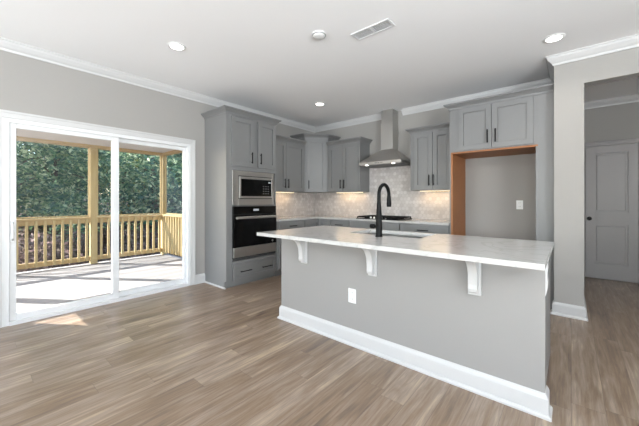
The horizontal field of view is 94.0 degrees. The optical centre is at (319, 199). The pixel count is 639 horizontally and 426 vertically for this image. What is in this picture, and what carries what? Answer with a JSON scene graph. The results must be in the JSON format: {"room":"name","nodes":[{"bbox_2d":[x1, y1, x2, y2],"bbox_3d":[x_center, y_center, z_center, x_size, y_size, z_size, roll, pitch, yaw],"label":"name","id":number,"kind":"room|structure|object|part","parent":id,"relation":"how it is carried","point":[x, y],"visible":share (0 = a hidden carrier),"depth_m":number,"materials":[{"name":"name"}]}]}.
{"room":"kitchen","nodes":[
{"label":"kitchen","id":0,"kind":"room"},
{"bbox_2d":[16,129,171,152],"bbox_3d":[-3.762,-1.120,4.511,2.930,0.080,3.965,0,0,40],"label":"ceiling","id":1,"kind":"structure","parent":0,"point":[22,133],"depth_m":5.41,"materials":[{"name":"white"}]},
{"bbox_2d":[16,254,181,312],"bbox_3d":[-3.785,1.375,4.508,2.960,0.250,4.040,0,0,40],"label":"floor","id":2,"kind":"structure","parent":0,"point":[35,289],"depth_m":4.75,"materials":[{"name":"white wood"}]},
{"bbox_2d":[89,148,97,263],"bbox_3d":[-4.458,0.113,5.879,0.090,2.275,0.112,0,0,40],"label":"porch post","id":3,"kind":"object","parent":2,"relation":"on","point":[93,225],"visible":1,"depth_m":5.86,"materials":[{"name":"brown wood"}]},
{"bbox_2d":[98,214,161,259],"bbox_3d":[-4.029,0.757,6.388,0.120,0.855,1.219,0,0,40],"label":"porch railing","id":4,"kind":"object","parent":3,"relation":"attached to","point":[135,218],"visible":0.89,"depth_m":6.39,"materials":[{"name":"brown wood"}]},
{"bbox_2d":[98,149,160,215],"bbox_3d":[-4.042,-0.352,6.399,0.025,1.344,1.214,0,0,40],"label":"screen","id":5,"kind":"object","parent":4,"relation":"on","point":[99,149],"visible":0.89,"depth_m":6.66,"materials":[{"name":"brown wood"}]},
{"bbox_3d":[-4.029,0.390,6.388,0.120,0.120,1.219,0,0,40],"label":"rail","id":6,"kind":"part","parent":4,"relation":"part of","materials":[{"name":"brown wood"}]},
{"bbox_3d":[-4.029,1.143,6.388,0.040,0.085,1.219,0,0,40],"label":"rail","id":7,"kind":"part","parent":4,"relation":"part of","materials":[{"name":"brown wood"}]},
{"bbox_2d":[161,155,166,254],"bbox_3d":[-3.602,0.113,6.893,0.100,2.275,0.100,0,0,40],"label":"porch post","id":8,"kind":"object","parent":2,"relation":"on","point":[162,156],"visible":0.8,"depth_m":6.84,"materials":[{"name":"brown wood"}]},
{"bbox_3d":[-1.448,0.112,5.073,0.090,2.275,0.090,0,0,40],"label":"porch post","id":9,"kind":"object","parent":2,"relation":"on","visible":0},
{"bbox_2d":[162,214,181,256],"bbox_3d":[-2.519,0.757,5.978,2.715,0.855,0.120,0,0,40],"label":"porch railing","id":10,"kind":"object","parent":9,"relation":"attached to","point":[171,223],"visible":0.35,"depth_m":6.53,"materials":[{"name":"brown wood"}]},
{"bbox_3d":[-2.519,0.390,5.978,2.715,0.120,0.120,0,0,40],"label":"rail","id":11,"kind":"part","parent":10,"relation":"part of","materials":[{"name":"brown wood"}]},
{"bbox_2d":[165,152,181,214],"bbox_3d":[-2.508,-0.352,5.991,2.705,1.344,0.025,0,0,40],"label":"screen","id":12,"kind":"object","parent":10,"relation":"on","point":[179,152],"visible":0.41,"depth_m":6.84,"materials":[{"name":"brown wood"}]},
{"bbox_2d":[162,150,181,154],"bbox_3d":[-2.482,-1.052,5.947,2.828,0.053,0.100,0,0,40],"label":"beam","id":13,"kind":"structure","parent":9,"relation":"on","point":[172,151],"depth_m":6.55,"materials":[{"name":"brown wood"}]},
{"bbox_3d":[-5.293,0.112,4.892,0.090,2.275,0.090,0,0,40],"label":"porch post","id":14,"kind":"object","parent":2,"relation":"on","visible":0},
{"bbox_2d":[16,217,90,269],"bbox_3d":[-4.879,0.757,5.381,0.120,0.855,1.192,0,0,40],"label":"porch railing","id":15,"kind":"object","parent":14,"relation":"attached to","point":[69,220],"visible":0.84,"depth_m":5.38,"materials":[{"name":"brown wood"}]},
{"bbox_2d":[16,140,89,218],"bbox_3d":[-4.893,-0.352,5.392,0.025,1.344,1.180,0,0,40],"label":"screen","id":16,"kind":"object","parent":15,"relation":"on","point":[16,140],"visible":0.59,"depth_m":5.78,"materials":[{"name":"brown wood"}]},
{"bbox_3d":[-4.879,0.390,5.381,0.120,0.120,1.192,0,0,40],"label":"rail","id":17,"kind":"part","parent":15,"relation":"part of","materials":[{"name":"brown wood"}]},
{"bbox_3d":[-4.879,1.143,5.381,0.040,0.085,1.192,0,0,40],"label":"rail","id":18,"kind":"part","parent":15,"relation":"part of","materials":[{"name":"brown wood"}]},
{"bbox_2d":[16,136,161,155],"bbox_3d":[-4.843,-1.052,5.424,0.100,0.053,3.957,0,0,40],"label":"beam","id":19,"kind":"structure","parent":14,"relation":"on","point":[17,137],"depth_m":5.68,"materials":[{"name":"brown wood"}]},
{"bbox_2d":[0,50,314,274],"bbox_3d":[-2.890,-0.155,3.156,0.150,2.750,8.690,0,0,40],"label":"wall","id":20,"kind":"structure","parent":0,"point":[28,85],"depth_m":3.52,"materials":[{"name":"paint"}]},
{"bbox_2d":[0,109,194,327],"bbox_3d":[-2.483,0.178,3.589,0.175,2.083,1.983,0,0,40],"label":"door","id":21,"kind":"structure","parent":20,"relation":"in","point":[10,121],"depth_m":3.38,"materials":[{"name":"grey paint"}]},
{"bbox_3d":[-2.988,0.310,2.899,0.057,0.220,0.028,0,0,40],"label":"handle","id":22,"kind":"part","parent":21,"relation":"part of","materials":[{"name":"white plastic"}]},
{"bbox_3d":[-2.741,0.215,3.269,0.043,1.940,0.925,0,0,40],"label":"panel","id":23,"kind":"part","parent":21,"relation":"part of","materials":[{"name":"clear glass"}]},
{"bbox_3d":[-2.228,0.215,3.953,0.043,1.940,0.902,0,0,40],"label":"panel","id":24,"kind":"part","parent":21,"relation":"part of","materials":[{"name":"clear glass"}]},
{"bbox_2d":[0,37,381,132],"bbox_3d":[-2.251,-1.482,2.550,1.610,0.095,8.590,0,0,40],"label":"trim","id":25,"kind":"structure","parent":20,"relation":"attached to","point":[6,45],"depth_m":3.72,"materials":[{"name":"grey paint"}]},
{"bbox_2d":[195,273,204,283],"bbox_3d":[-1.748,1.154,4.369,0.030,0.132,0.153,0,0,40],"label":"baseboard","id":26,"kind":"structure","parent":20,"relation":"attached to","point":[199,278],"depth_m":4.36,"materials":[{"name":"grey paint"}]},
{"bbox_2d":[276,134,306,191],"bbox_3d":[-0.680,-0.625,5.350,0.389,0.949,0.920,0,0,40],"label":"upper cabinet","id":27,"kind":"object","parent":20,"relation":"attached to","point":[290,152],"visible":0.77,"depth_m":5.30,"materials":[{"name":"grey paint"}]},
{"bbox_3d":[-0.721,-0.585,5.079,0.022,0.840,0.394,0,0,40],"label":"door","id":28,"kind":"part","parent":27,"relation":"part of","materials":[{"name":"grey paint"}]},
{"bbox_3d":[-0.554,-1.062,5.245,0.062,0.074,0.917,0,0,40],"label":"crown moulding","id":29,"kind":"part","parent":27,"relation":"part of","materials":[{"name":"grey paint"}]},
{"bbox_3d":[-0.442,-0.585,5.410,0.022,0.840,0.460,0,0,40],"label":"door","id":30,"kind":"part","parent":27,"relation":"part of","materials":[{"name":"grey paint"}]},
{"bbox_2d":[276,192,314,216],"bbox_3d":[-0.608,0.080,5.735,0.007,0.456,1.602,0,0,40],"label":"tile backsplash","id":31,"kind":"structure","parent":20,"relation":"attached to","point":[287,204],"depth_m":5.88,"materials":[{"name":"grey tile"}]},
{"bbox_2d":[290,133,340,192],"bbox_3d":[-0.076,-0.699,5.845,0.673,1.098,0.743,0,0,40],"label":"upper cabinet","id":32,"kind":"object","parent":20,"relation":"attached to","point":[316,148],"visible":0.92,"depth_m":5.66,"materials":[{"name":"grey paint"}]},
{"bbox_3d":[-0.061,-1.209,5.738,1.003,0.078,0.317,0,0,-8],"label":"crown moulding","id":33,"kind":"part","parent":32,"relation":"part of","materials":[{"name":"grey paint"}]},
{"bbox_3d":[-0.058,-0.657,5.654,0.371,0.985,0.022,0,0,-11],"label":"door","id":34,"kind":"part","parent":32,"relation":"part of","materials":[{"name":"grey paint"}]},
{"bbox_2d":[0,271,638,425],"bbox_3d":[0.471,1.250,1.324,7.390,0.060,10.230,0,0,40],"label":"floor","id":35,"kind":"structure","parent":0,"point":[202,354],"depth_m":2.12,"materials":[{"name":"brown wood"}]},
{"bbox_2d":[201,105,281,288],"bbox_3d":[-1.173,-0.026,4.572,0.639,2.492,1.024,0,0,40],"label":"tall cabinet","id":36,"kind":"object","parent":35,"relation":"on","point":[237,139],"visible":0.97,"depth_m":4.28,"materials":[{"name":"grey paint"}]},
{"bbox_3d":[-1.494,1.211,4.245,0.538,0.018,0.014,0,0,40],"label":"shoe moulding","id":37,"kind":"part","parent":36,"relation":"part of","materials":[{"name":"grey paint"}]},
{"bbox_3d":[-1.176,-1.235,4.575,0.627,0.074,1.024,0,0,40],"label":"crown moulding","id":38,"kind":"part","parent":36,"relation":"part of","materials":[{"name":"grey paint"}]},
{"bbox_3d":[-1.097,-0.824,4.262,0.022,0.688,0.375,0,0,40],"label":"door","id":39,"kind":"part","parent":36,"relation":"part of","materials":[{"name":"grey paint"}]},
{"bbox_2d":[232,170,273,204],"bbox_3d":[-1.133,-0.172,4.562,0.480,0.485,0.752,0,0,40],"label":"microwave","id":40,"kind":"object","parent":36,"relation":"in","point":[248,188],"visible":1,"depth_m":4.38,"materials":[{"name":"silver metal"}]},
{"bbox_3d":[-0.939,-0.180,4.443,0.030,0.309,0.609,0,0,40],"label":"door frame","id":41,"kind":"part","parent":40,"relation":"part of","materials":[{"name":"silver metal"}]},
{"bbox_3d":[-0.822,-0.178,4.583,0.025,0.247,0.194,0,0,40],"label":"control panel","id":42,"kind":"part","parent":40,"relation":"part of","materials":[{"name":"black glass"}]},
{"bbox_3d":[-0.951,1.008,4.435,0.022,0.235,0.782,0,0,40],"label":"drawer","id":43,"kind":"part","parent":36,"relation":"part of","materials":[{"name":"grey paint"}]},
{"bbox_2d":[232,206,277,260],"bbox_3d":[-1.117,0.470,4.577,0.585,0.750,0.780,0,0,40],"label":"wall oven","id":44,"kind":"object","parent":36,"relation":"in","point":[247,221],"visible":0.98,"depth_m":4.37,"materials":[{"name":"grey"}]},
{"bbox_3d":[-0.947,0.440,4.434,0.030,0.461,0.780,0,0,40],"label":"oven door","id":45,"kind":"part","parent":44,"relation":"part of","materials":[{"name":"black glass"}]},
{"bbox_3d":[-0.946,0.740,4.433,0.032,0.134,0.780,0,0,40],"label":"panel","id":46,"kind":"part","parent":44,"relation":"part of","materials":[{"name":"silver metal"}]},
{"bbox_3d":[-0.950,0.150,4.436,0.022,0.110,0.780,0,0,40],"label":"control panel","id":47,"kind":"part","parent":44,"relation":"part of","materials":[{"name":"black glass"}]},
{"bbox_3d":[-0.915,0.252,4.406,0.055,0.037,0.750,0,0,40],"label":"handle","id":48,"kind":"part","parent":44,"relation":"part of","materials":[{"name":"silver metal"}]},
{"bbox_3d":[-0.809,-0.824,4.591,0.022,0.688,0.355,0,0,38],"label":"door","id":49,"kind":"part","parent":36,"relation":"part of","materials":[{"name":"grey paint"}]},
{"bbox_2d":[275,220,303,275],"bbox_3d":[-0.676,0.781,5.137,0.670,0.878,0.600,0,0,40],"label":"base cabinet","id":50,"kind":"object","parent":35,"relation":"on","point":[280,225],"visible":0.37,"depth_m":4.77,"materials":[{"name":"grey paint"}]},
{"bbox_3d":[-0.456,0.807,4.951,0.022,0.585,0.560,0,0,40],"label":"door","id":51,"kind":"part","parent":50,"relation":"part of","materials":[{"name":"grey paint"}]},
{"bbox_3d":[-0.457,0.427,4.952,0.020,0.145,0.560,0,0,40],"label":"drawer","id":52,"kind":"part","parent":50,"relation":"part of","materials":[{"name":"grey paint"}]},
{"bbox_2d":[304,219,330,226],"bbox_3d":[-0.070,0.731,5.674,0.902,0.778,0.998,0,0,40],"label":"base cabinet","id":53,"kind":"object","parent":35,"relation":"on","point":[309,222],"visible":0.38,"depth_m":5.35,"materials":[{"name":"grey paint"}]},
{"bbox_3d":[-0.137,0.728,5.329,0.022,0.745,0.365,0,0,40],"label":"door","id":54,"kind":"part","parent":53,"relation":"part of","materials":[{"name":"grey paint"}]},
{"bbox_3d":[0.097,0.728,5.383,0.260,0.745,0.022,0,0,40],"label":"door","id":55,"kind":"part","parent":53,"relation":"part of","materials":[{"name":"grey paint"}]},
{"bbox_2d":[276,215,449,224],"bbox_3d":[0.506,0.325,4.792,2.921,0.030,1.600,0,0,40],"label":"countertop","id":56,"kind":"structure","parent":53,"relation":"on","point":[300,217],"depth_m":4.85,"materials":[{"name":"white stone"}]},
{"bbox_2d":[356,215,411,219],"bbox_3d":[1.065,0.288,4.939,0.760,0.042,0.520,0,0,40],"label":"gas cooktop","id":57,"kind":"object","parent":56,"relation":"in","point":[384,217],"visible":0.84,"depth_m":4.83,"materials":[{"name":"black metal"}]},
{"bbox_3d":[1.065,0.303,4.939,0.760,0.012,0.520,0,0,40],"label":"plate","id":58,"kind":"part","parent":57,"relation":"part of","materials":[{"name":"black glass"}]},
{"bbox_2d":[331,219,349,226],"bbox_3d":[0.535,0.781,5.382,0.395,0.878,0.658,0,0,40],"label":"base cabinet","id":59,"kind":"object","parent":35,"relation":"on","point":[340,223],"visible":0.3,"depth_m":5.15,"materials":[{"name":"grey paint"}]},
{"bbox_2d":[349,220,399,230],"bbox_3d":[1.035,0.781,4.960,0.910,0.878,0.658,0,0,40],"label":"base cabinet","id":60,"kind":"object","parent":35,"relation":"on","point":[352,223],"visible":0.04,"depth_m":4.76,"materials":[{"name":"grey paint"}]},
{"bbox_2d":[277,238,552,421],"bbox_3d":[0.620,0.780,2.596,2.237,0.880,0.840,0,0,40],"label":"kitchen island","id":61,"kind":"object","parent":35,"relation":"on","point":[483,329],"visible":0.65,"depth_m":2.06,"materials":[{"name":"paint"}]},
{"bbox_2d":[348,288,355,303],"bbox_3d":[0.274,0.808,2.512,0.076,0.120,0.008,0,0,40],"label":"wall outlet","id":62,"kind":"object","parent":61,"relation":"attached to","point":[351,292],"visible":1,"depth_m":2.51,"materials":[{"name":"white plastic"}]},
{"bbox_2d":[257,225,553,270],"bbox_3d":[0.566,0.325,2.530,2.208,0.030,1.005,0,0,40],"label":"island countertop","id":63,"kind":"structure","parent":61,"relation":"on","point":[529,254],"depth_m":2.12,"materials":[{"name":"white stone"}]},
{"bbox_2d":[370,183,390,236],"bbox_3d":[0.540,0.081,2.603,0.111,0.457,0.235,0,0,40],"label":"kitchen faucet","id":64,"kind":"object","parent":63,"relation":"on","point":[378,226],"visible":1,"depth_m":2.51,"materials":[{"name":"black metal"}]},
{"bbox_2d":[362,232,423,237],"bbox_3d":[0.669,0.458,2.767,0.714,0.234,0.404,0,0,40],"label":"sink","id":65,"kind":"object","parent":63,"relation":"in","point":[396,235],"visible":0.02,"depth_m":2.93,"materials":[{"name":"silver metal"}]},
{"bbox_3d":[0.460,1.154,2.406,2.237,0.132,0.130,0,0,40],"label":"baseboard","id":66,"kind":"part","parent":61,"relation":"part of","materials":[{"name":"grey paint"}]},
{"bbox_2d":[400,223,449,233],"bbox_3d":[1.654,0.781,4.436,0.708,0.878,0.658,0,0,40],"label":"base cabinet","id":67,"kind":"object","parent":35,"relation":"on","point":[424,228],"visible":0.2,"depth_m":4.19,"materials":[{"name":"grey paint"}]},
{"bbox_2d":[443,83,553,309],"bbox_3d":[2.315,-0.023,3.863,1.160,2.486,0.684,0,0,40],"label":"tall cabinet","id":68,"kind":"object","parent":35,"relation":"on","point":[519,122],"visible":0.95,"depth_m":3.54,"materials":[{"name":"grey paint"}]},
{"bbox_3d":[1.946,0.010,4.216,0.016,2.420,0.622,0,0,40],"label":"panel","id":69,"kind":"part","parent":68,"relation":"part of","materials":[{"name":"grey paint"}]},
{"bbox_3d":[1.964,-0.912,3.779,0.379,0.540,0.022,0,0,40],"label":"door","id":70,"kind":"part","parent":68,"relation":"part of","materials":[{"name":"grey paint"}]},
{"bbox_3d":[2.311,-0.619,3.908,0.939,0.022,0.622,0,0,40],"label":"underside panel","id":71,"kind":"part","parent":68,"relation":"part of","materials":[{"name":"brown wood"}]},
{"bbox_3d":[2.315,-1.229,3.863,1.160,0.074,0.684,0,0,40],"label":"crown moulding","id":72,"kind":"part","parent":68,"relation":"part of","materials":[{"name":"grey paint"}]},
{"bbox_3d":[2.272,-0.912,3.519,0.413,0.540,0.022,0,0,40],"label":"door","id":73,"kind":"part","parent":68,"relation":"part of","materials":[{"name":"grey paint"}]},
{"bbox_3d":[2.662,0.305,3.611,0.020,1.830,0.622,0,0,40],"label":"panel","id":74,"kind":"part","parent":68,"relation":"part of","materials":[{"name":"grey paint"}]},
{"bbox_3d":[2.531,0.010,3.331,0.143,2.420,0.018,0,0,40],"label":"filler panel","id":75,"kind":"part","parent":68,"relation":"part of","materials":[{"name":"grey paint"}]},
{"bbox_2d":[0,0,638,126],"bbox_3d":[0.478,-1.580,1.317,7.370,0.100,10.230,0,0,40],"label":"ceiling","id":76,"kind":"structure","parent":0,"point":[264,56],"depth_m":2.93,"materials":[{"name":"paint"}]},
{"bbox_2d":[167,42,185,50],"bbox_3d":[-1.420,-1.525,2.967,0.172,0.008,0.172,0,0,40],"label":"recessed light","id":77,"kind":"object","parent":76,"relation":"in","point":[176,46],"visible":1,"depth_m":2.96,"materials":[{"name":"white plastic"}]},
{"bbox_2d":[312,30,325,39],"bbox_3d":[-0.004,-1.514,2.747,0.125,0.029,0.125,0,0,40],"label":"smoke detector","id":78,"kind":"object","parent":76,"relation":"attached to","point":[318,34],"visible":1,"depth_m":2.72,"materials":[{"name":"white plastic"}]},
{"bbox_2d":[315,102,324,105],"bbox_3d":[0.006,-1.525,4.748,0.172,0.008,0.172,0,0,40],"label":"recessed light","id":79,"kind":"object","parent":76,"relation":"in","point":[317,103],"visible":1,"depth_m":4.75,"materials":[{"name":"white plastic"}]},
{"bbox_2d":[351,18,394,40],"bbox_3d":[0.475,-1.526,2.678,0.380,0.008,0.132,0,0,40],"label":"ceiling vent","id":80,"kind":"object","parent":76,"relation":"in","point":[383,25],"visible":1,"depth_m":2.67,"materials":[{"name":"white metal"}]},
{"bbox_2d":[543,33,565,42],"bbox_3d":[2.215,-1.525,2.815,0.172,0.008,0.172,0,0,40],"label":"recessed light","id":81,"kind":"object","parent":76,"relation":"in","point":[555,37],"visible":1,"depth_m":2.81,"materials":[{"name":"white plastic"}]},
{"bbox_2d":[316,108,535,240],"bbox_3d":[1.576,-0.155,5.018,4.270,2.750,0.120,0,0,40],"label":"wall","id":82,"kind":"structure","parent":0,"point":[493,185],"depth_m":4.24,"materials":[{"name":"paint"}]},
{"bbox_2d":[326,137,372,191],"bbox_3d":[0.545,-0.625,5.553,0.784,0.949,0.389,0,0,40],"label":"upper cabinet","id":83,"kind":"object","parent":82,"relation":"attached to","point":[345,174],"visible":0.96,"depth_m":5.41,"materials":[{"name":"grey paint"}]},
{"bbox_3d":[0.301,-0.585,5.570,0.329,0.840,0.022,0,0,40],"label":"door","id":84,"kind":"part","parent":83,"relation":"part of","materials":[{"name":"grey paint"}]},
{"bbox_3d":[0.545,-1.062,5.553,0.784,0.074,0.389,0,0,40],"label":"crown moulding","id":85,"kind":"part","parent":83,"relation":"part of","materials":[{"name":"grey paint"}]},
{"bbox_3d":[0.556,-0.585,5.355,0.327,0.840,0.022,0,0,40],"label":"door","id":86,"kind":"part","parent":83,"relation":"part of","materials":[{"name":"grey paint"}]},
{"bbox_2d":[315,166,449,219],"bbox_3d":[1.025,-0.136,5.399,2.915,0.888,0.007,0,0,40],"label":"tile backsplash","id":87,"kind":"structure","parent":82,"relation":"attached to","point":[405,201],"depth_m":5.20,"materials":[{"name":"grey tile"}]},
{"bbox_2d":[359,109,410,167],"bbox_3d":[1.113,-1.050,4.997,0.760,0.956,0.504,0,0,40],"label":"range hood","id":88,"kind":"object","parent":82,"relation":"attached to","point":[389,155],"visible":0.98,"depth_m":5.00,"materials":[{"name":"silver metal"}]},
{"bbox_3d":[1.121,-0.577,5.006,0.700,0.010,0.420,0,0,40],"label":"filter panel","id":89,"kind":"part","parent":88,"relation":"part of","materials":[{"name":"grey metal"}]},
{"bbox_2d":[405,122,449,190],"bbox_3d":[1.735,-0.625,4.547,0.730,0.949,0.389,0,0,40],"label":"upper cabinet","id":90,"kind":"object","parent":82,"relation":"attached to","point":[430,145],"visible":0.88,"depth_m":4.42,"materials":[{"name":"grey paint"}]},
{"bbox_3d":[1.564,-0.585,4.503,0.282,0.840,0.022,0,0,40],"label":"door","id":91,"kind":"part","parent":90,"relation":"part of","materials":[{"name":"grey paint"}]},
{"bbox_3d":[1.735,-1.062,4.547,0.730,0.074,0.389,0,0,40],"label":"crown moulding","id":92,"kind":"part","parent":90,"relation":"part of","materials":[{"name":"grey paint"}]},
{"bbox_3d":[1.776,-0.585,4.324,0.260,0.840,0.022,0,0,40],"label":"door","id":93,"kind":"part","parent":90,"relation":"part of","materials":[{"name":"grey paint"}]},
{"bbox_2d":[516,200,522,208],"bbox_3d":[2.684,0.065,3.997,0.076,0.120,0.008,0,0,40],"label":"wall outlet","id":94,"kind":"object","parent":82,"relation":"attached to","point":[519,203],"visible":1,"depth_m":4.00,"materials":[{"name":"white plastic"}]},
{"bbox_2d":[554,59,583,306],"bbox_3d":[2.840,-0.155,3.393,0.242,2.750,0.730,0,0,40],"label":"wall","id":95,"kind":"structure","parent":0,"point":[568,77],"depth_m":3.12,"materials":[{"name":"paint"}]},
{"bbox_2d":[550,297,587,320],"bbox_3d":[2.863,1.154,3.420,0.302,0.132,0.860,0,0,40],"label":"baseboard","id":96,"kind":"structure","parent":95,"relation":"attached to","point":[560,309],"depth_m":3.10,"materials":[{"name":"white paint"}]},
{"bbox_2d":[584,102,638,283],"bbox_3d":[5.385,-0.155,3.816,3.100,2.750,0.120,0,0,40],"label":"wall","id":97,"kind":"structure","parent":0,"point":[615,122],"depth_m":4.53,"materials":[{"name":"paint"}]},
{"bbox_2d":[584,138,638,282],"bbox_3d":[4.405,0.158,4.505,0.724,2.125,0.092,0,0,40],"label":"door","id":98,"kind":"structure","parent":97,"relation":"in","point":[611,171],"depth_m":4.51,"materials":[{"name":"grey paint"}]},
{"bbox_2d":[584,94,638,109],"bbox_3d":[4.941,-1.482,4.066,2.100,0.095,0.070,0,0,40],"label":"trim","id":99,"kind":"structure","parent":97,"relation":"attached to","point":[631,98],"depth_m":4.50,"materials":[{"name":"grey paint"}]},
{"bbox_2d":[584,47,638,86],"bbox_3d":[3.926,-0.155,2.090,3.100,2.750,0.140,0,0,40],"label":"wall","id":100,"kind":"structure","parent":0,"point":[624,64],"depth_m":2.91,"materials":[{"name":"paint"}]},
{"bbox_2d":[401,34,638,115],"bbox_3d":[3.219,-1.482,3.027,5.390,0.095,0.800,0,0,40],"label":"trim","id":101,"kind":"structure","parent":100,"relation":"attached to","point":[632,41],"depth_m":3.17,"materials":[{"name":"white paint"}]},
{"label":"outside","id":102,"kind":"structure","parent":0,"visible":0},
{"bbox_2d":[17,195,180,272],"bbox_3d":[-14.729,0.768,21.612,41.600,2.923,66.000,0,0,40],"label":"ground","id":103,"kind":"structure","parent":102,"point":[107,259],"depth_m":12.33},
{"bbox_2d":[16,143,46,205],"bbox_3d":[-11.013,-1.405,9.717,4.256,7.337,4.576,0,0,-18],"label":"leafy tree","id":104,"kind":"object","parent":103,"relation":"on","point":[19,155],"visible":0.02,"depth_m":10.80,"materials":[{"name":"green plant"}]},
{"bbox_2d":[18,218,60,251],"bbox_3d":[-10.777,1.377,10.711,2.057,1.563,2.133,0,0,26],"label":"shrub","id":105,"kind":"object","parent":103,"relation":"on","point":[39,226],"visible":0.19,"depth_m":10.84,"materials":[{"name":"green plant"}]},
{"bbox_2d":[18,212,66,240],"bbox_3d":[-11.924,1.194,12.558,2.133,1.563,2.057,0,0,34],"label":"shrub","id":106,"kind":"object","parent":103,"relation":"on","point":[25,212],"visible":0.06,"depth_m":12.40,"materials":[{"name":"green plant"}]},
{"bbox_2d":[16,228,81,272],"bbox_3d":[-6.855,1.468,7.017,2.086,1.635,2.134,0,0,-36],"label":"shrub","id":107,"kind":"object","parent":103,"relation":"on","point":[21,255],"visible":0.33,"depth_m":6.92,"materials":[{"name":"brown plant"}]},
{"bbox_2d":[16,142,86,216],"bbox_3d":[-13.039,-1.264,14.578,4.296,6.280,4.518,0,0,-12],"label":"leafy tree","id":108,"kind":"object","parent":103,"relation":"on","point":[20,142],"visible":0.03,"depth_m":14.01,"materials":[{"name":"green plant"}]},
{"bbox_2d":[16,141,87,236],"bbox_3d":[-9.061,-0.807,8.716,3.716,6.405,3.995,0,0,27],"label":"leafy tree","id":109,"kind":"object","parent":103,"relation":"on","point":[23,193],"visible":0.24,"depth_m":9.09,"materials":[{"name":"green plant"}]},
{"bbox_2d":[17,143,103,244],"bbox_3d":[-10.618,-0.581,11.745,3.939,5.474,3.745,0,0,-4],"label":"leafy tree","id":110,"kind":"object","parent":103,"relation":"on","point":[55,172],"visible":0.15,"depth_m":11.45,"materials":[{"name":"green plant"}]},
{"bbox_2d":[18,225,110,270],"bbox_3d":[-7.624,1.552,9.071,2.057,1.563,2.133,0,0,-22],"label":"shrub","id":111,"kind":"object","parent":103,"relation":"on","point":[82,242],"visible":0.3,"depth_m":8.86,"materials":[{"name":"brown plant"}]},
{"bbox_2d":[20,143,147,261],"bbox_3d":[-7.870,-0.156,10.463,3.615,5.024,3.437,0,0,28],"label":"leafy tree","id":112,"kind":"object","parent":103,"relation":"on","point":[83,154],"visible":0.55,"depth_m":9.82,"materials":[{"name":"green plant"}]},
{"bbox_2d":[33,148,137,206],"bbox_3d":[-11.698,-1.756,15.598,5.059,7.396,5.322,0,0,16],"label":"leafy tree","id":113,"kind":"object","parent":103,"relation":"on","point":[79,148],"visible":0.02,"depth_m":14.72,"materials":[{"name":"green plant"}]},
{"bbox_2d":[73,221,132,251],"bbox_3d":[-8.480,1.461,11.677,2.133,1.563,2.057,0,0,-17],"label":"shrub","id":114,"kind":"object","parent":103,"relation":"on","point":[105,231],"visible":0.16,"depth_m":11.75,"materials":[{"name":"green plant"}]},
{"bbox_2d":[99,150,158,243],"bbox_3d":[-8.941,-1.305,13.366,3.610,6.933,3.092,0,0,9],"label":"leafy tree","id":115,"kind":"object","parent":103,"relation":"on","point":[128,205],"visible":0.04,"depth_m":13.38,"materials":[{"name":"green plant"}]},
{"bbox_2d":[126,220,150,248],"bbox_3d":[-7.087,1.484,12.885,2.057,1.563,2.133,0,0,24],"label":"shrub","id":116,"kind":"object","parent":103,"relation":"on","point":[149,220],"visible":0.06,"depth_m":12.33,"materials":[{"name":"green plant"}]},
{"bbox_2d":[119,226,180,258],"bbox_3d":[-5.337,1.552,9.608,2.057,1.563,2.133,0,0,35],"label":"shrub","id":117,"kind":"object","parent":103,"relation":"on","point":[156,232],"visible":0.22,"depth_m":9.24,"materials":[{"name":"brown plant"}]},
{"bbox_2d":[119,152,181,254],"bbox_3d":[-6.426,-0.855,12.112,4.058,6.507,3.775,0,0,8],"label":"leafy tree","id":118,"kind":"object","parent":103,"relation":"on","point":[152,188],"visible":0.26,"depth_m":11.09,"materials":[{"name":"green plant"}]},
{"bbox_2d":[120,155,181,213],"bbox_3d":[-8.135,-1.342,15.253,4.392,7.041,4.085,0,0,-34],"label":"leafy tree","id":119,"kind":"object","parent":103,"relation":"on","point":[181,155],"visible":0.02,"depth_m":14.54,"materials":[{"name":"green plant"}]},
{"bbox_2d":[132,153,181,220],"bbox_3d":[-6.105,-0.264,13.575,3.554,5.196,3.738,0,0,8],"label":"leafy tree","id":120,"kind":"object","parent":103,"relation":"on","point":[180,161],"visible":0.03,"depth_m":12.62,"materials":[{"name":"green plant"}]}
]}

